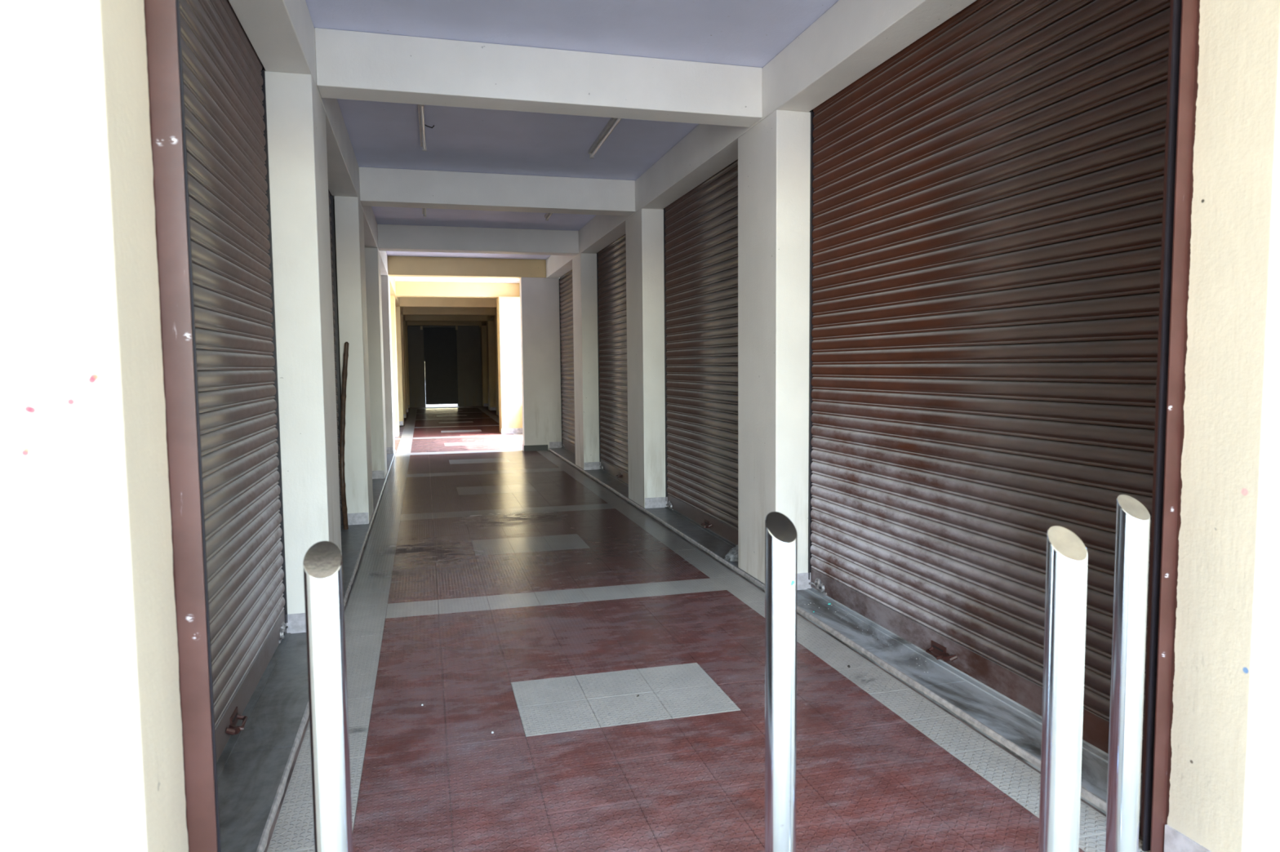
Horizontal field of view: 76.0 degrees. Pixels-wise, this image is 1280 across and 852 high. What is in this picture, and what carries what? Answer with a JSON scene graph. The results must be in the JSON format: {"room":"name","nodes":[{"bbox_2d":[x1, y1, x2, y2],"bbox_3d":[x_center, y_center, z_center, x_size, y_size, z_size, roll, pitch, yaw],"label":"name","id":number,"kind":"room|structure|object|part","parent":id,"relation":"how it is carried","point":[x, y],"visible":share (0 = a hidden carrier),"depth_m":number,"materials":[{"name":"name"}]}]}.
{"room":"shopping arcade","nodes":[
{"label":"shopping arcade","id":0,"kind":"room"},
{"bbox_2d":[0,0,189,851],"bbox_3d":[-5.070,-0.036,0.585,8.494,2.972,0.480,-2,4,-15],"label":"wall","id":1,"kind":"structure","parent":0,"point":[92,751],"depth_m":1.43,"materials":[{"name":"beige paint"}]},
{"bbox_2d":[145,0,221,851],"bbox_3d":[-0.954,-0.155,1.699,0.054,2.969,0.030,-2,4,-15],"label":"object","id":2,"kind":"object","parent":1,"relation":"attached to","point":[162,16],"visible":1,"depth_m":1.70,"materials":[{"name":"brown paint"}]},
{"bbox_2d":[179,0,290,781],"bbox_3d":[-1.572,-0.314,3.049,0.074,3.017,2.517,-2,4,-15],"label":"roller shutter","id":3,"kind":"object","parent":1,"relation":"attached to","point":[224,77],"visible":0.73,"depth_m":3.35,"materials":[{"name":"brown paint"}]},
{"bbox_3d":[-1.905,-0.398,4.240,0.040,3.017,0.016,-2,4,-15],"label":"guide rail","id":4,"kind":"part","parent":3,"relation":"part of","materials":[{"name":"metal"}]},
{"bbox_2d":[262,64,341,405],"bbox_3d":[-2.989,-0.712,7.547,0.190,3.279,11.980,-2,4,-15],"label":"wall","id":5,"kind":"structure","parent":0,"point":[263,68],"depth_m":8.66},
{"bbox_2d":[217,449,395,851],"bbox_3d":[-2.782,0.865,8.047,0.355,0.044,12.615,-2,4,-15],"label":"raised ledge","id":6,"kind":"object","parent":5,"relation":"attached to","point":[251,784],"depth_m":3.08,"materials":[{"name":"grey stone"}]},
{"bbox_2d":[264,71,341,633],"bbox_3d":[-1.863,-0.373,4.585,0.228,2.917,0.637,-2,4,-15],"label":"column","id":7,"kind":"structure","parent":6,"relation":"on","point":[296,131],"depth_m":4.29,"materials":[{"name":"beige paint"}]},
{"bbox_2d":[339,342,348,529],"bbox_3d":[-2.580,0.087,7.152,0.060,1.647,0.340,-1,4,-5],"label":"bamboo pole","id":8,"kind":"object","parent":6,"relation":"on","point":[344,373],"visible":1,"depth_m":7.11,"materials":[{"name":"brown wood"}]},
{"bbox_2d":[333,195,373,524],"bbox_3d":[-2.650,-0.587,7.612,0.202,2.917,0.664,-2,4,-15],"label":"column","id":9,"kind":"structure","parent":6,"relation":"on","point":[348,211],"depth_m":7.32,"materials":[{"name":"beige paint"}]},
{"bbox_2d":[228,0,388,275],"bbox_3d":[-2.714,-2.208,7.639,0.221,0.314,12.220,-2,4,-15],"label":"beam","id":10,"kind":"structure","parent":9,"relation":"on","point":[281,33],"depth_m":4.07,"materials":[{"name":"beige paint"}]},
{"bbox_2d":[364,247,386,479],"bbox_3d":[-3.450,-0.802,10.666,0.186,2.917,0.652,-2,4,-15],"label":"column","id":11,"kind":"structure","parent":6,"relation":"on","point":[372,256],"depth_m":10.38,"materials":[{"name":"beige paint"}]},
{"bbox_2d":[381,275,395,453],"bbox_3d":[-4.256,-1.017,13.718,0.186,2.917,0.628,-2,4,-15],"label":"column","id":12,"kind":"structure","parent":6,"relation":"on","point":[385,287],"depth_m":13.45,"materials":[{"name":"beige paint"}]},
{"bbox_2d":[328,189,343,532],"bbox_3d":[-2.379,-0.526,6.060,0.054,3.017,2.491,-2,4,-15],"label":"roller shutter","id":13,"kind":"object","parent":5,"relation":"attached to","point":[331,197],"visible":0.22,"depth_m":7.22,"materials":[{"name":"brown paint"}]},
{"bbox_2d":[407,325,482,407],"bbox_3d":[-7.239,-2.360,30.681,3.300,3.279,0.200,-2,4,-15],"label":"wall","id":14,"kind":"structure","parent":0,"point":[468,337],"depth_m":30.71,"materials":[{"name":"grey paint"}]},
{"bbox_2d":[420,325,458,407],"bbox_3d":[-7.444,-2.227,30.512,1.351,3.020,0.220,-2,4,-15],"label":"roller shutter","id":15,"kind":"object","parent":14,"relation":"attached to","point":[440,344],"visible":0.99,"depth_m":30.59,"materials":[{"name":"paint"}]},
{"bbox_3d":[-8.008,-2.197,30.467,0.024,2.980,0.024,-2,4,-15],"label":"guide rail","id":16,"kind":"part","parent":15,"relation":"part of","materials":[{"name":"metal"}]},
{"bbox_3d":[-6.876,-2.230,30.762,0.036,2.980,0.026,-2,4,-15],"label":"guide rail","id":17,"kind":"part","parent":15,"relation":"part of","materials":[{"name":"black metal"}]},
{"bbox_2d":[305,0,838,283],"bbox_3d":[-5.044,-3.049,15.776,6.820,0.220,30.180,-2,4,-15],"label":"ceiling","id":18,"kind":"structure","parent":0,"point":[742,33],"depth_m":4.95,"materials":[{"name":"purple paint"}]},
{"bbox_2d":[422,208,426,217],"bbox_3d":[-2.369,-2.437,8.999,0.045,0.064,1.200,-2,4,-15],"label":"tube light","id":19,"kind":"object","parent":18,"relation":"attached to","point":[424,210],"visible":0.4,"depth_m":9.36,"materials":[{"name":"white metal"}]},
{"bbox_2d":[417,104,434,151],"bbox_3d":[-1.590,-2.232,6.094,0.121,0.064,1.210,-2,4,-15],"label":"tube light","id":20,"kind":"object","parent":18,"relation":"attached to","point":[420,107],"visible":0.82,"depth_m":6.07,"materials":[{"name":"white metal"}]},
{"bbox_2d":[407,320,481,325],"bbox_3d":[-7.023,-3.763,29.421,2.585,0.303,0.250,-2,4,-15],"label":"cross beam","id":21,"kind":"structure","parent":18,"relation":"attached to","point":[409,322],"depth_m":29.29,"materials":[{"name":"yellow paint"}]},
{"bbox_2d":[404,315,487,321],"bbox_3d":[-6.284,-3.566,26.624,2.585,0.303,0.250,-2,4,-15],"label":"cross beam","id":22,"kind":"structure","parent":18,"relation":"attached to","point":[408,317],"depth_m":26.53,"materials":[{"name":"yellow paint"}]},
{"bbox_2d":[400,297,497,307],"bbox_3d":[-4.690,-3.141,20.596,2.585,0.303,0.250,-2,4,-15],"label":"cross beam","id":23,"kind":"structure","parent":18,"relation":"attached to","point":[422,302],"depth_m":20.45,"materials":[{"name":"yellow paint"}]},
{"bbox_2d":[403,306,495,315],"bbox_3d":[-5.493,-3.355,23.634,2.585,0.303,0.250,-2,4,-15],"label":"cross beam","id":24,"kind":"structure","parent":18,"relation":"attached to","point":[406,310],"depth_m":23.52,"materials":[{"name":"yellow paint"}]},
{"bbox_2d":[395,281,519,297],"bbox_3d":[-3.913,-2.934,17.659,2.585,0.303,0.260,-2,4,-15],"label":"cross beam","id":25,"kind":"structure","parent":18,"relation":"attached to","point":[403,289],"depth_m":17.53,"materials":[{"name":"yellow paint"}]},
{"bbox_2d":[387,256,546,278],"bbox_3d":[-2.885,-2.660,13.772,2.585,0.303,0.240,-2,4,-15],"label":"cross beam","id":26,"kind":"structure","parent":18,"relation":"attached to","point":[397,266],"depth_m":13.64,"materials":[{"name":"yellow paint"}]},
{"bbox_2d":[377,224,578,255],"bbox_3d":[-2.107,-2.453,10.830,2.585,0.303,0.240,-2,4,-15],"label":"cross beam","id":27,"kind":"structure","parent":18,"relation":"attached to","point":[391,237],"depth_m":10.71,"materials":[{"name":"beige paint"}]},
{"bbox_2d":[359,166,635,216],"bbox_3d":[-1.329,-2.245,7.886,2.585,0.303,0.255,-2,4,-15],"label":"cross beam","id":28,"kind":"structure","parent":18,"relation":"attached to","point":[379,187],"depth_m":7.76,"materials":[{"name":"beige paint"}]},
{"bbox_2d":[479,283,519,327],"bbox_3d":[-3.752,-3.285,22.529,0.217,0.314,17.180,-2,4,-15],"label":"beam","id":29,"kind":"structure","parent":18,"relation":"attached to","point":[489,317],"depth_m":25.85,"materials":[{"name":"yellow paint"}]},
{"bbox_2d":[314,27,762,127],"bbox_3d":[-0.521,-2.030,4.831,2.585,0.303,0.215,-2,4,-15],"label":"cross beam","id":30,"kind":"structure","parent":18,"relation":"attached to","point":[356,65],"depth_m":4.72,"materials":[{"name":"beige paint"}]},
{"bbox_2d":[544,213,552,221],"bbox_3d":[-0.990,-2.474,9.325,0.045,0.064,1.191,-2,4,-14],"label":"tube light","id":31,"kind":"object","parent":18,"relation":"attached to","point":[547,215],"visible":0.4,"depth_m":9.73,"materials":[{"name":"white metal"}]},
{"bbox_2d":[588,117,622,158],"bbox_3d":[-0.270,-2.265,6.368,0.045,0.064,1.211,-2,4,-14],"label":"tube light","id":32,"kind":"object","parent":18,"relation":"attached to","point":[612,123],"visible":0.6,"depth_m":6.39,"materials":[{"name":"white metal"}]},
{"bbox_2d":[263,405,1150,851],"bbox_3d":[-4.528,0.358,16.152,5.820,0.100,30.180,-2,4,-15],"label":"floor","id":33,"kind":"structure","parent":0,"point":[499,587],"depth_m":3.49,"materials":[{"name":"tile"}]},
{"bbox_2d":[302,541,353,851],"bbox_3d":[-0.654,0.785,1.738,0.149,1.082,0.149,-2,4,-15],"label":"bollard","id":34,"kind":"object","parent":33,"relation":"on","point":[322,564],"visible":1,"depth_m":1.70,"materials":[{"name":"silver metal"}]},
{"bbox_2d":[390,295,399,437],"bbox_3d":[-5.295,-1.259,17.428,0.235,2.955,0.608,-2,4,-15],"label":"column","id":35,"kind":"structure","parent":33,"relation":"on","point":[393,309],"depth_m":17.18,"materials":[{"name":"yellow paint"}]},
{"bbox_2d":[388,276,408,327],"bbox_3d":[-6.463,-3.207,21.817,0.221,0.314,17.180,-2,4,-15],"label":"beam","id":36,"kind":"structure","parent":35,"relation":"on","point":[392,281],"depth_m":16.91,"materials":[{"name":"yellow paint"}]},
{"bbox_2d":[395,306,404,425],"bbox_3d":[-6.019,-1.487,20.383,0.186,2.917,0.608,-2,4,-15],"label":"column","id":37,"kind":"structure","parent":33,"relation":"on","point":[398,331],"depth_m":20.12,"materials":[{"name":"yellow paint"}]},
{"bbox_2d":[400,314,406,417],"bbox_3d":[-6.822,-1.701,23.421,0.186,2.917,0.608,-2,4,-15],"label":"column","id":38,"kind":"structure","parent":33,"relation":"on","point":[402,315],"depth_m":23.17,"materials":[{"name":"yellow paint"}]},
{"bbox_2d":[403,320,408,412],"bbox_3d":[-7.613,-1.912,26.411,0.186,2.917,0.608,-2,4,-15],"label":"column","id":39,"kind":"structure","parent":33,"relation":"on","point":[404,322],"depth_m":26.16,"materials":[{"name":"yellow paint"}]},
{"bbox_2d":[405,325,409,408],"bbox_3d":[-8.365,-2.112,29.256,0.186,2.917,0.608,-2,4,-15],"label":"column","id":40,"kind":"structure","parent":33,"relation":"on","point":[406,326],"depth_m":29.02,"materials":[{"name":"yellow paint"}]},
{"bbox_2d":[480,325,488,406],"bbox_3d":[-5.607,-2.192,29.980,0.349,2.917,0.608,-2,4,-15],"label":"column","id":41,"kind":"structure","parent":33,"relation":"on","point":[483,328],"depth_m":29.69,"materials":[{"name":"yellow paint"}]},
{"bbox_2d":[486,320,496,410],"bbox_3d":[-4.855,-1.991,27.135,0.349,2.917,0.608,-2,4,-15],"label":"column","id":42,"kind":"structure","parent":33,"relation":"on","point":[490,324],"depth_m":26.85,"materials":[{"name":"yellow paint"}]},
{"bbox_2d":[493,315,498,415],"bbox_3d":[-4.064,-1.781,24.145,0.349,2.917,0.608,-2,4,-15],"label":"column","id":43,"kind":"structure","parent":33,"relation":"on","point":[495,316],"depth_m":23.93,"materials":[{"name":"yellow paint"}]},
{"bbox_2d":[496,296,522,434],"bbox_3d":[-2.700,-1.337,18.106,0.840,2.968,0.614,-2,4,-15],"label":"pier","id":44,"kind":"object","parent":33,"relation":"on","point":[508,325],"visible":0.56,"depth_m":17.79,"materials":[{"name":"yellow paint"}]},
{"bbox_2d":[519,277,561,451],"bbox_3d":[-1.653,-1.062,14.204,0.810,2.968,0.252,-2,4,-15],"label":"pier","id":45,"kind":"object","parent":33,"relation":"on","point":[540,322],"visible":0.68,"depth_m":14.08,"materials":[{"name":"beige paint"}]},
{"bbox_2d":[764,511,797,851],"bbox_3d":[0.344,0.753,2.002,0.149,1.088,0.149,-2,4,-15],"label":"bollard","id":46,"kind":"object","parent":33,"relation":"on","point":[780,533],"visible":1,"depth_m":1.97,"materials":[{"name":"silver metal"}]},
{"bbox_2d":[1038,525,1088,851],"bbox_3d":[0.890,0.766,1.734,0.149,1.107,0.149,-2,4,-15],"label":"bollard","id":47,"kind":"object","parent":33,"relation":"on","point":[1066,566],"visible":1,"depth_m":1.69,"materials":[{"name":"silver metal"}]},
{"bbox_2d":[1105,494,1150,851],"bbox_3d":[1.287,0.729,2.167,0.149,1.094,0.149,-2,4,-15],"label":"bollard","id":48,"kind":"object","parent":33,"relation":"on","point":[1132,517],"visible":1,"depth_m":2.14,"materials":[{"name":"silver metal"}]},
{"bbox_2d":[1140,0,1279,851],"bbox_3d":[4.892,-0.316,3.101,6.948,2.972,0.330,-2,4,-15],"label":"wall","id":49,"kind":"structure","parent":0,"point":[1223,791],"depth_m":2.17,"materials":[{"name":"paint"}]},
{"bbox_2d":[559,269,575,456],"bbox_3d":[-1.050,-1.041,12.934,0.074,3.017,2.530,-2,4,-15],"label":"roller shutter","id":50,"kind":"object","parent":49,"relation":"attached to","point":[566,289],"visible":0.48,"depth_m":13.56,"materials":[{"name":"brown paint"}]},
{"bbox_3d":[-1.355,-1.127,14.150,0.042,3.017,0.016,-2,4,-15],"label":"guide rail","id":51,"kind":"part","parent":50,"relation":"part of","materials":[{"name":"metal"}]},
{"bbox_2d":[596,234,628,486],"bbox_3d":[-0.245,-0.827,9.889,0.074,3.017,2.531,-2,4,-15],"label":"roller shutter","id":52,"kind":"object","parent":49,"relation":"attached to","point":[611,260],"visible":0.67,"depth_m":10.28,"materials":[{"name":"brown paint"}]},
{"bbox_3d":[-0.545,-0.911,11.087,0.042,3.017,0.016,-2,4,-15],"label":"guide rail","id":53,"kind":"part","parent":52,"relation":"part of","materials":[{"name":"metal"}]},
{"bbox_2d":[663,159,737,547],"bbox_3d":[0.561,-0.612,6.841,0.074,3.017,2.510,-2,4,-15],"label":"roller shutter","id":54,"kind":"object","parent":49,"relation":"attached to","point":[700,227],"visible":0.76,"depth_m":6.96,"materials":[{"name":"brown paint"}]},
{"bbox_3d":[0.263,-0.696,8.030,0.042,3.017,0.016,-2,4,-15],"label":"guide rail","id":55,"kind":"part","parent":54,"relation":"part of","materials":[{"name":"metal"}]},
{"bbox_2d":[548,448,1142,835],"bbox_3d":[0.139,0.812,8.386,0.372,0.044,12.125,-2,4,-15],"label":"ledge","id":56,"kind":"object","parent":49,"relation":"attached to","point":[1015,732],"depth_m":3.74,"materials":[{"name":"grey stone"}]},
{"bbox_2d":[572,253,600,470],"bbox_3d":[-0.692,-0.882,11.390,0.349,2.917,0.652,-2,4,-15],"label":"column","id":57,"kind":"structure","parent":56,"relation":"on","point":[584,264],"depth_m":11.11,"materials":[{"name":"beige paint"}]},
{"bbox_2d":[625,208,667,508],"bbox_3d":[0.115,-0.667,8.338,0.349,2.917,0.664,-2,4,-15],"label":"column","id":58,"kind":"structure","parent":56,"relation":"on","point":[644,230],"depth_m":8.06,"materials":[{"name":"beige paint"}]},
{"bbox_2d":[546,0,976,278],"bbox_3d":[0.019,-2.281,8.268,0.217,0.314,12.390,-2,4,-15],"label":"beam","id":59,"kind":"structure","parent":58,"relation":"on","point":[851,39],"depth_m":4.59,"materials":[{"name":"beige paint"}]},
{"bbox_2d":[724,544,737,561],"bbox_3d":[0.693,0.912,5.927,0.166,0.107,0.132,-2,4,-15],"label":"stone","id":60,"kind":"object","parent":56,"relation":"on","point":[732,555],"visible":0.68,"depth_m":5.89,"materials":[{"name":"grey stone"}]},
{"bbox_2d":[737,109,811,590],"bbox_3d":[0.915,-0.454,5.314,0.349,2.917,0.637,-2,4,-15],"label":"column","id":61,"kind":"structure","parent":56,"relation":"on","point":[774,155],"depth_m":5.06,"materials":[{"name":"beige paint"}]},
{"bbox_2d":[804,604,957,685],"bbox_3d":[1.197,1.087,4.200,0.159,0.004,1.315,-2,4,-15],"label":"crumbs","id":62,"kind":"object","parent":56,"relation":"on","point":[805,604],"visible":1,"depth_m":4.12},
{"bbox_2d":[807,0,1170,782],"bbox_3d":[1.379,-0.394,3.749,0.074,3.017,2.642,-2,4,-15],"label":"roller shutter","id":63,"kind":"object","parent":49,"relation":"attached to","point":[986,199],"visible":0.77,"depth_m":3.44,"materials":[{"name":"brown paint"}]},
{"bbox_3d":[1.060,-0.484,5.018,0.042,3.017,0.016,-2,4,-15],"label":"guide rail","id":64,"kind":"part","parent":63,"relation":"part of","materials":[{"name":"metal"}]},
{"bbox_2d":[1142,0,1197,851],"bbox_3d":[1.496,-0.223,2.301,0.048,2.969,0.030,-2,4,-15],"label":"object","id":65,"kind":"object","parent":49,"relation":"attached to","point":[1184,11],"visible":1,"depth_m":2.31,"materials":[{"name":"brown paint"}]},
{"label":"outside","id":66,"kind":"structure","parent":0,"visible":0},
{"bbox_2d":[425,398,457,406],"bbox_3d":[-3.810,0.572,14.584,180.000,0.288,210.000,-2,4,-15],"label":"ground","id":67,"kind":"structure","parent":66,"point":[442,405],"depth_m":32.09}
]}

